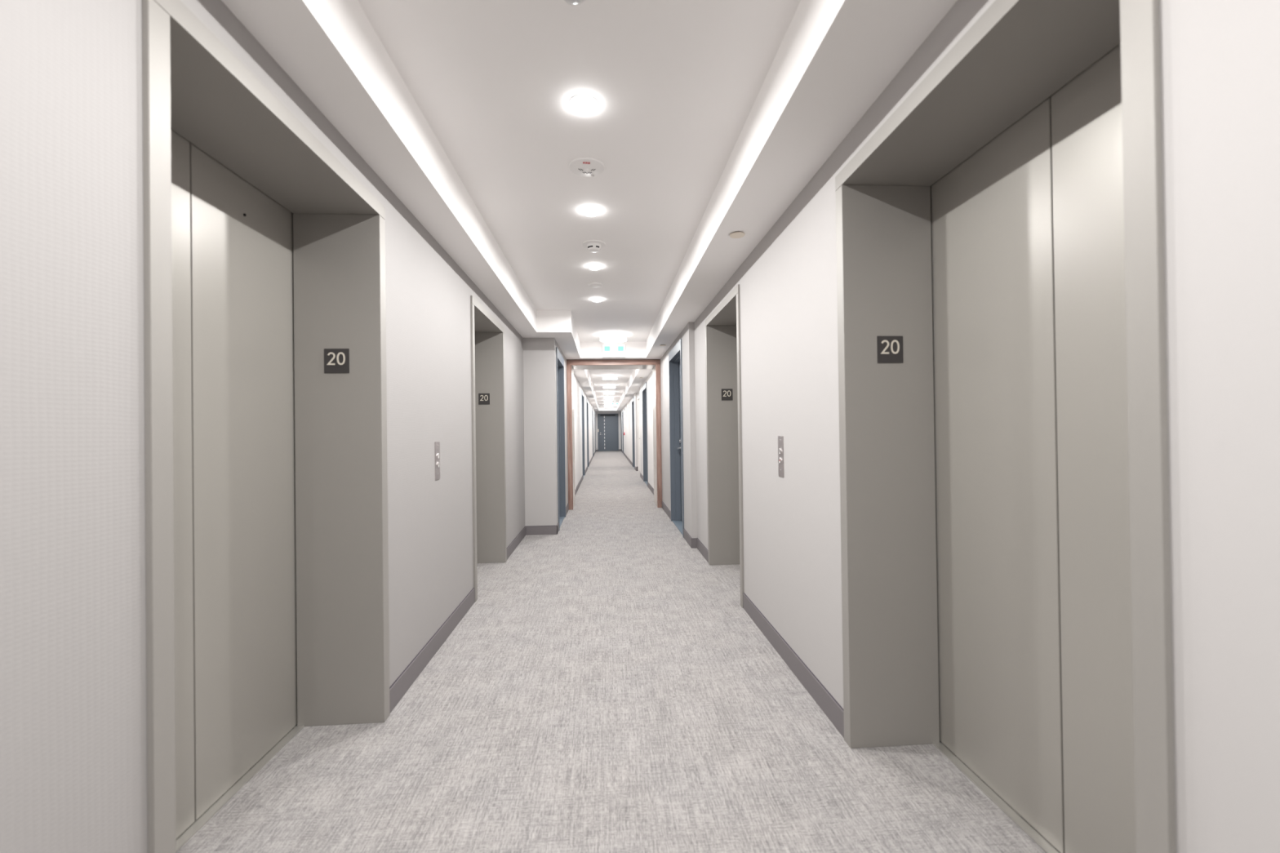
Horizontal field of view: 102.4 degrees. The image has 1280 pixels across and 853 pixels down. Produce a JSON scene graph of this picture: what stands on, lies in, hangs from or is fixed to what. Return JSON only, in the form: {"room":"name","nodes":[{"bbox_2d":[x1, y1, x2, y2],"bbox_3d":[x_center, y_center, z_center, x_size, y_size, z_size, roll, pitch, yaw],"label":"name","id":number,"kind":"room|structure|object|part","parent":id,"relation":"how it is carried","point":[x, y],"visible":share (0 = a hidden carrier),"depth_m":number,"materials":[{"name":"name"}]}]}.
{"room":"elevator lobby","nodes":[
{"label":"elevator lobby","id":0,"kind":"room"},
{"bbox_2d":[0,0,524,852],"bbox_3d":[-1.218,0.083,1.469,0.332,2.309,9.094,-1,0,-4],"label":"wall","id":1,"kind":"structure","parent":0,"point":[73,672],"depth_m":0.96,"materials":[{"name":"white paint"}]},
{"bbox_2d":[142,0,390,852],"bbox_3d":[-1.252,0.144,1.627,0.406,2.190,1.154,-1,0,-4],"label":"elevator door","id":2,"kind":"structure","parent":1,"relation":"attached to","point":[267,549],"depth_m":1.82,"materials":[{"name":"grey metal"}]},
{"bbox_3d":[-1.401,0.154,1.329,0.030,2.158,0.569,-1,0,-4],"label":"door panel","id":3,"kind":"part","parent":2,"relation":"part of","materials":[{"name":"silver metal"}]},
{"bbox_3d":[-1.391,1.238,1.609,0.068,0.005,1.042,-1,0,-4],"label":"sill","id":4,"kind":"part","parent":2,"relation":"part of","materials":[{"name":"silver metal"}]},
{"bbox_3d":[-1.439,0.159,1.901,0.030,2.158,0.569,-1,0,-4],"label":"door panel","id":5,"kind":"part","parent":2,"relation":"part of","materials":[{"name":"silver metal"}]},
{"bbox_2d":[324,348,349,373],"bbox_3d":[-1.268,-0.274,2.149,0.101,0.103,0.004,-1,0,-4],"label":"number plate","id":6,"kind":"object","parent":2,"relation":"attached to","point":[335,360],"visible":1,"depth_m":2.15,"materials":[{"name":"grey plastic"}]},
{"bbox_2d":[435,441,439,480],"bbox_3d":[-1.142,0.194,2.908,0.009,0.214,0.080,-1,0,-4],"label":"panel","id":7,"kind":"object","parent":1,"relation":"attached to","point":[437,443],"visible":1,"depth_m":2.90,"materials":[{"name":"silver metal"}]},
{"bbox_2d":[470,295,506,602],"bbox_3d":[-1.426,0.164,4.234,0.406,2.190,1.155,-1,0,-4],"label":"entrance","id":8,"kind":"object","parent":1,"relation":"attached to","point":[487,335],"visible":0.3,"depth_m":4.76,"materials":[{"name":"grey metal"}]},
{"bbox_2d":[478,393,489,404],"bbox_3d":[-1.442,-0.255,4.757,0.101,0.103,0.004,-1,0,-4],"label":"number plate","id":9,"kind":"object","parent":8,"relation":"attached to","point":[483,398],"visible":1,"depth_m":4.75,"materials":[{"name":"grey plastic"}]},
{"bbox_2d":[389,451,595,713],"bbox_3d":[-1.647,1.269,13.411,0.372,0.104,33.000,-1,0,-4],"label":"baseboard","id":10,"kind":"structure","parent":1,"relation":"attached to","point":[403,682],"depth_m":2.92,"materials":[{"name":"grey wood"}]},
{"bbox_2d":[180,0,377,199],"bbox_3d":[-1.243,-0.992,1.636,0.332,0.155,1.082,-1,0,-4],"label":"wall","id":11,"kind":"structure","parent":0,"point":[215,15],"depth_m":1.51,"materials":[{"name":"grey paint"}]},
{"bbox_2d":[471,280,502,324],"bbox_3d":[-1.417,-0.973,4.242,0.332,0.155,1.084,-1,0,-4],"label":"wall","id":12,"kind":"structure","parent":0,"point":[477,293],"depth_m":4.16,"materials":[{"name":"grey paint"}]},
{"bbox_2d":[523,337,558,526],"bbox_3d":[-1.346,0.115,6.125,0.696,2.309,0.215,-1,0,-4],"label":"wall","id":13,"kind":"structure","parent":0,"point":[540,370],"depth_m":6.03,"materials":[{"name":"grey paint"}]},
{"bbox_2d":[555,341,563,356],"bbox_3d":[-1.401,-0.951,6.740,0.696,0.167,1.004,-1,0,-4],"label":"wall","id":14,"kind":"structure","parent":0,"point":[557,344],"depth_m":6.72,"materials":[{"name":"grey paint"}]},
{"bbox_2d":[559,354,595,506],"bbox_3d":[-2.098,0.198,17.415,0.696,2.309,20.407,-1,0,-4],"label":"wall","id":15,"kind":"structure","parent":0,"point":[577,387],"depth_m":11.11,"materials":[{"name":"white paint"}]},
{"bbox_2d":[555,346,565,529],"bbox_3d":[-1.115,0.156,6.751,0.177,2.230,1.044,-1,0,-4],"label":"door","id":16,"kind":"structure","parent":15,"relation":"in","point":[559,358],"depth_m":7.22,"materials":[{"name":"blue wood"}]},
{"bbox_2d":[221,0,957,411],"bbox_3d":[-0.917,-1.193,13.528,2.900,0.393,33.500,-1,0,-4],"label":"ceiling","id":17,"kind":"structure","parent":0,"point":[711,117],"depth_m":2.08,"materials":[{"name":"white paint"}]},
{"bbox_2d":[564,0,585,4],"bbox_3d":[-0.194,-1.288,1.500,0.136,0.079,0.136,-1,0,-4],"label":"dome camera","id":18,"kind":"object","parent":17,"relation":"attached to","point":[570,2],"visible":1,"depth_m":1.52,"materials":[{"name":"white plastic"}]},
{"bbox_2d":[568,93,598,115],"bbox_3d":[-0.231,-1.310,2.106,0.120,0.027,0.120,-1,0,-4],"label":"recessed light","id":19,"kind":"object","parent":17,"relation":"in","point":[584,105],"visible":1,"depth_m":2.08,"materials":[{"name":"white glass"}]},
{"bbox_2d":[568,157,604,176],"bbox_3d":[-0.269,-1.308,2.610,0.181,0.022,0.181,-1,0,-4],"label":"smoke detector","id":20,"kind":"object","parent":17,"relation":"attached to","point":[583,166],"visible":1,"depth_m":2.59,"materials":[{"name":"white plastic"}]},
{"bbox_2d":[581,206,600,216],"bbox_3d":[-0.299,-1.302,3.131,0.120,0.027,0.120,-1,0,-4],"label":"recessed light","id":21,"kind":"object","parent":17,"relation":"in","point":[590,211],"visible":1,"depth_m":3.10,"materials":[{"name":"white glass"}]},
{"bbox_2d":[582,240,605,252],"bbox_3d":[-0.331,-1.284,3.696,0.166,0.054,0.166,-1,0,-4],"label":"smoke detector","id":22,"kind":"object","parent":17,"relation":"attached to","point":[593,246],"visible":1,"depth_m":3.66,"materials":[{"name":"white plastic"}]},
{"bbox_2d":[587,263,601,270],"bbox_3d":[-0.370,-1.294,4.194,0.120,0.027,0.120,-1,0,-4],"label":"recessed light","id":23,"kind":"object","parent":17,"relation":"in","point":[593,267],"visible":1,"depth_m":4.16,"materials":[{"name":"white plastic"}]},
{"bbox_2d":[587,282,602,287],"bbox_3d":[-0.409,-1.297,4.720,0.136,0.014,0.136,-1,0,-4],"label":"detector","id":24,"kind":"object","parent":17,"relation":"attached to","point":[591,284],"visible":1,"depth_m":4.70,"materials":[{"name":"white plastic"}]},
{"bbox_2d":[591,297,602,302],"bbox_3d":[-0.440,-1.287,5.249,0.120,0.027,0.120,-1,0,-4],"label":"recessed light","id":25,"kind":"object","parent":17,"relation":"in","point":[596,300],"visible":1,"depth_m":5.22,"materials":[{"name":"white plastic"}]},
{"bbox_2d":[603,396,613,399],"bbox_3d":[-1.250,-1.145,20.371,0.380,0.092,0.380,-1,0,-4],"label":"flush ceiling light","id":26,"kind":"object","parent":17,"relation":"attached to","point":[605,397],"visible":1,"depth_m":20.23,"materials":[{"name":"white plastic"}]},
{"bbox_2d":[603,391,614,394],"bbox_3d":[-1.077,-1.164,17.777,0.380,0.092,0.380,-1,0,-4],"label":"flush ceiling light","id":27,"kind":"object","parent":17,"relation":"attached to","point":[607,392],"visible":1,"depth_m":17.65,"materials":[{"name":"white plastic"}]},
{"bbox_2d":[603,384,615,388],"bbox_3d":[-0.904,-1.183,15.183,0.380,0.092,0.380,-1,0,-4],"label":"flush ceiling light","id":28,"kind":"object","parent":17,"relation":"attached to","point":[607,386],"visible":1,"depth_m":15.04,"materials":[{"name":"white plastic"}]},
{"bbox_2d":[602,375,617,379],"bbox_3d":[-0.732,-1.202,12.588,0.380,0.092,0.380,-1,0,-4],"label":"flush ceiling light","id":29,"kind":"object","parent":17,"relation":"attached to","point":[608,377],"visible":1,"depth_m":12.45,"materials":[{"name":"white plastic"}]},
{"bbox_2d":[600,333,626,342],"bbox_3d":[-0.372,-1.242,7.191,0.380,0.092,0.380,-1,0,-4],"label":"flush ceiling light","id":30,"kind":"object","parent":17,"relation":"attached to","point":[613,337],"visible":1,"depth_m":7.08,"materials":[{"name":"white plastic"}]},
{"bbox_2d":[600,337,626,342],"bbox_3d":[-0.371,-1.201,7.190,0.372,0.009,0.372,-1,0,-4],"label":"diffuser","id":31,"kind":"object","parent":30,"relation":"attached to","point":[603,340],"depth_m":7.13,"materials":[{"name":"white plastic"}]},
{"bbox_2d":[602,342,625,357],"bbox_3d":[-0.394,-1.153,7.775,0.345,0.218,0.050,-1,0,-4],"label":"exit sign","id":32,"kind":"object","parent":17,"relation":"hanging from","point":[609,349],"visible":1,"depth_m":7.75,"materials":[{"name":"white plastic"}]},
{"bbox_2d":[611,400,618,406],"bbox_3d":[-1.140,-1.039,23.509,0.345,0.267,0.050,-1,0,-4],"label":"exit sign","id":33,"kind":"object","parent":17,"relation":"hanging from","point":[615,403],"visible":0.98,"depth_m":23.49,"materials":[{"name":"white plastic"}]},
{"bbox_2d":[729,231,745,238],"bbox_3d":[0.548,-1.079,2.895,0.085,0.012,0.085,-1,0,-4],"label":"sprinkler cover","id":34,"kind":"object","parent":17,"relation":"attached to","point":[736,234],"visible":1,"depth_m":2.89,"materials":[{"name":"beige metal"}]},
{"bbox_2d":[595,411,621,449],"bbox_3d":[-2.016,0.280,30.056,2.540,2.309,0.250,-1,0,-4],"label":"wall","id":35,"kind":"structure","parent":0,"point":[596,412],"depth_m":29.96,"materials":[{"name":"white paint"}]},
{"bbox_2d":[597,413,618,451],"bbox_3d":[-1.855,0.341,29.982,1.200,2.180,0.119,-1,0,-4],"label":"door","id":36,"kind":"structure","parent":35,"relation":"in","point":[607,424],"depth_m":29.98,"materials":[{"name":"grey metal"}]},
{"bbox_2d":[176,450,1045,852],"bbox_3d":[-0.884,1.372,13.511,2.900,0.120,33.500,-1,0,-4],"label":"floor","id":37,"kind":"structure","parent":0,"point":[606,686],"depth_m":1.96,"materials":[{"name":"carpet"}]},
{"bbox_2d":[621,392,638,466],"bbox_3d":[-0.377,0.204,21.742,0.373,2.309,13.200,-1,0,-4],"label":"wall","id":38,"kind":"structure","parent":0,"point":[627,412],"depth_m":18.67,"materials":[{"name":"white paint"}]},
{"bbox_2d":[639,321,697,538],"bbox_3d":[0.443,0.112,9.277,0.394,2.309,8.044,-1,0,-4],"label":"wall","id":39,"kind":"structure","parent":0,"point":[688,332],"depth_m":5.65,"materials":[{"name":"grey paint"}]},
{"bbox_2d":[566,359,662,510],"bbox_3d":[-0.402,0.117,8.251,1.471,2.309,0.620,-1,0,-4],"label":"door frame","id":40,"kind":"structure","parent":39,"relation":"attached to","point":[571,364],"depth_m":7.99,"materials":[{"name":"brown wood"}]},
{"bbox_3d":[-1.079,0.167,7.922,0.072,2.222,0.055,-1,0,-4],"label":"casing","id":41,"kind":"part","parent":40,"relation":"part of","materials":[{"name":"brown wood"}]},
{"bbox_3d":[0.292,0.150,8.014,0.072,2.222,0.055,-1,0,-4],"label":"casing","id":42,"kind":"part","parent":40,"relation":"part of","materials":[{"name":"brown wood"}]},
{"bbox_2d":[668,338,684,537],"bbox_3d":[0.521,0.132,6.306,0.177,2.230,1.110,-1,0,-4],"label":"door","id":43,"kind":"structure","parent":39,"relation":"in","point":[675,366],"depth_m":6.79,"materials":[{"name":"blue wood"}]},
{"bbox_3d":[0.583,0.185,6.310,0.044,2.097,1.004,-1,0,-4],"label":"panel","id":44,"kind":"part","parent":43,"relation":"part of","materials":[{"name":"grey wood"}]},
{"bbox_2d":[622,450,844,737],"bbox_3d":[0.012,1.235,13.522,0.087,0.131,33.000,-1,0,-4],"label":"baseboard","id":45,"kind":"structure","parent":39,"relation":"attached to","point":[824,699],"depth_m":2.58,"materials":[{"name":"grey wood"}]},
{"bbox_2d":[669,269,737,351],"bbox_3d":[0.702,-0.989,5.192,0.394,0.167,3.333,-1,0,-4],"label":"wall","id":46,"kind":"structure","parent":0,"point":[732,282],"depth_m":4.04,"materials":[{"name":"grey paint"}]},
{"bbox_2d":[841,0,995,168],"bbox_3d":[0.980,-1.023,1.439,0.337,0.155,1.093,-1,0,-4],"label":"wall","id":47,"kind":"structure","parent":0,"point":[963,14],"depth_m":1.50,"materials":[{"name":"grey paint"}]},
{"bbox_2d":[694,0,1279,852],"bbox_3d":[1.011,0.052,1.173,0.337,2.309,8.206,-1,0,-4],"label":"wall","id":48,"kind":"structure","parent":0,"point":[1220,59],"depth_m":0.80,"materials":[{"name":"grey paint"}]},
{"bbox_2d":[705,284,743,608],"bbox_3d":[0.842,0.133,4.069,0.406,2.190,1.161,-1,0,-4],"label":"elevator door","id":49,"kind":"structure","parent":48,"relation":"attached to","point":[722,326],"depth_m":4.59,"materials":[{"name":"grey metal"}]},
{"bbox_2d":[721,388,733,400],"bbox_3d":[0.777,-0.285,4.592,0.101,0.103,0.004,-1,0,-4],"label":"number plate","id":50,"kind":"object","parent":49,"relation":"attached to","point":[726,393],"visible":1,"depth_m":4.59,"materials":[{"name":"grey plastic"}]},
{"bbox_2d":[777,435,783,477],"bbox_3d":[0.737,0.157,2.702,0.009,0.214,0.080,-1,0,-4],"label":"panel","id":51,"kind":"object","parent":48,"relation":"attached to","point":[780,438],"visible":1,"depth_m":2.70,"materials":[{"name":"silver metal"}]},
{"bbox_2d":[835,0,1176,852],"bbox_3d":[1.017,0.114,1.433,0.406,2.190,1.164,-1,0,-4],"label":"elevator door","id":52,"kind":"structure","parent":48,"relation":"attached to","point":[1006,554],"depth_m":1.52,"materials":[{"name":"grey metal"}]},
{"bbox_2d":[876,336,902,363],"bbox_3d":[0.953,-0.293,1.958,0.101,0.103,0.004,-1,0,-4],"label":"number plate","id":53,"kind":"object","parent":52,"relation":"attached to","point":[890,348],"visible":1,"depth_m":1.96,"materials":[{"name":"grey plastic"}]},
{"bbox_3d":[1.184,1.204,1.437,0.068,0.005,1.053,-1,0,-4],"label":"sill","id":54,"kind":"part","parent":52,"relation":"part of","materials":[{"name":"silver metal"}]},
{"bbox_3d":[1.166,0.123,1.733,0.030,2.158,0.574,-1,0,-4],"label":"door panel","id":55,"kind":"part","parent":52,"relation":"part of","materials":[{"name":"silver metal"}]},
{"bbox_3d":[1.204,0.119,1.156,0.030,2.158,0.574,-1,0,-4],"label":"door panel","id":56,"kind":"part","parent":52,"relation":"part of","materials":[{"name":"silver metal"}]},
{"bbox_3d":[0.139,-0.907,14.233,0.315,0.199,1.530,-1,0,-4],"label":"wall","id":57,"kind":"structure","parent":0,"visible":0},
{"bbox_2d":[637,396,640,471],"bbox_3d":[0.035,0.234,14.217,0.123,2.140,1.630,-1,0,-4],"label":"door","id":58,"kind":"structure","parent":57,"relation":"in","point":[638,401],"depth_m":14.96,"materials":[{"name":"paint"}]},
{"bbox_3d":[0.022,0.258,14.591,0.040,2.078,0.743,-1,0,-4],"label":"panel","id":59,"kind":"part","parent":58,"relation":"part of","materials":[{"name":"white paint"}]},
{"bbox_3d":[-1.841,-0.902,13.349,0.696,0.167,1.090,-1,0,-4],"label":"wall","id":60,"kind":"structure","parent":0,"visible":0},
{"bbox_2d":[581,389,585,477],"bbox_3d":[-1.556,0.204,13.360,0.177,2.230,1.130,-1,0,-4],"label":"door","id":61,"kind":"structure","parent":60,"relation":"in","point":[582,392],"depth_m":13.88,"materials":[{"name":"blue wood"}]},
{"bbox_3d":[-2.061,-0.878,16.657,0.696,0.167,1.060,-1,0,-4],"label":"wall","id":62,"kind":"structure","parent":0,"visible":0},
{"bbox_2d":[586,398,588,467],"bbox_3d":[-1.776,0.229,16.668,0.177,2.230,1.100,-1,0,-4],"label":"door","id":63,"kind":"structure","parent":62,"relation":"in","point":[586,398],"depth_m":17.17,"materials":[{"name":"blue wood"}]},
{"bbox_3d":[-2.503,-0.829,23.292,0.696,0.167,1.060,-1,0,-4],"label":"wall","id":64,"kind":"structure","parent":0,"visible":0},
{"bbox_2d":[591,407,593,457],"bbox_3d":[-2.218,0.278,23.303,0.177,2.230,1.100,-1,0,-4],"label":"door","id":65,"kind":"structure","parent":64,"relation":"in","point":[592,407],"depth_m":23.80,"materials":[{"name":"blue wood"}]},
{"bbox_3d":[-2.826,-0.794,28.131,0.696,0.167,1.060,-1,0,-4],"label":"wall","id":66,"kind":"structure","parent":0,"visible":0},
{"bbox_2d":[594,411,595,452],"bbox_3d":[-2.540,0.313,28.142,0.177,2.230,1.100,-1,0,-4],"label":"door","id":67,"kind":"structure","parent":66,"relation":"in","point":[594,411],"depth_m":27.61,"materials":[{"name":"grey wood"}]},
{"bbox_3d":[0.289,-0.942,11.552,0.373,0.167,1.160,-1,0,-4],"label":"wall","id":68,"kind":"structure","parent":0,"visible":0},
{"bbox_2d":[642,382,648,484],"bbox_3d":[0.193,0.170,11.537,0.177,2.230,1.200,-1,0,-4],"label":"door","id":69,"kind":"structure","parent":68,"relation":"in","point":[644,387],"depth_m":12.07,"materials":[{"name":"blue wood"}]},
{"bbox_3d":[-0.034,-0.906,16.391,0.373,0.167,1.060,-1,0,-4],"label":"wall","id":70,"kind":"structure","parent":0,"visible":0},
{"bbox_2d":[631,396,635,469],"bbox_3d":[-0.129,0.205,16.377,0.177,2.230,1.100,-1,0,-4],"label":"door","id":71,"kind":"structure","parent":70,"relation":"in","point":[633,398],"depth_m":16.87,"materials":[{"name":"blue wood"}]},
{"bbox_3d":[-0.690,-0.834,26.244,0.373,0.167,1.110,-1,0,-4],"label":"wall","id":72,"kind":"structure","parent":0,"visible":0},
{"bbox_2d":[622,410,623,453],"bbox_3d":[-0.785,0.278,26.230,0.177,2.230,1.150,-1,0,-4],"label":"door","id":73,"kind":"structure","parent":72,"relation":"in","point":[622,411],"depth_m":26.75,"materials":[{"name":"white paint"}]},
{"bbox_3d":[-0.865,-0.814,28.863,0.373,0.167,1.060,-1,0,-4],"label":"wall","id":74,"kind":"structure","parent":0,"visible":0},
{"bbox_2d":[620,412,622,451],"bbox_3d":[-0.960,0.297,28.849,0.177,2.230,1.100,-1,0,-4],"label":"door","id":75,"kind":"structure","parent":74,"relation":"in","point":[620,412],"depth_m":28.34,"materials":[{"name":"grey wood"}]}
]}

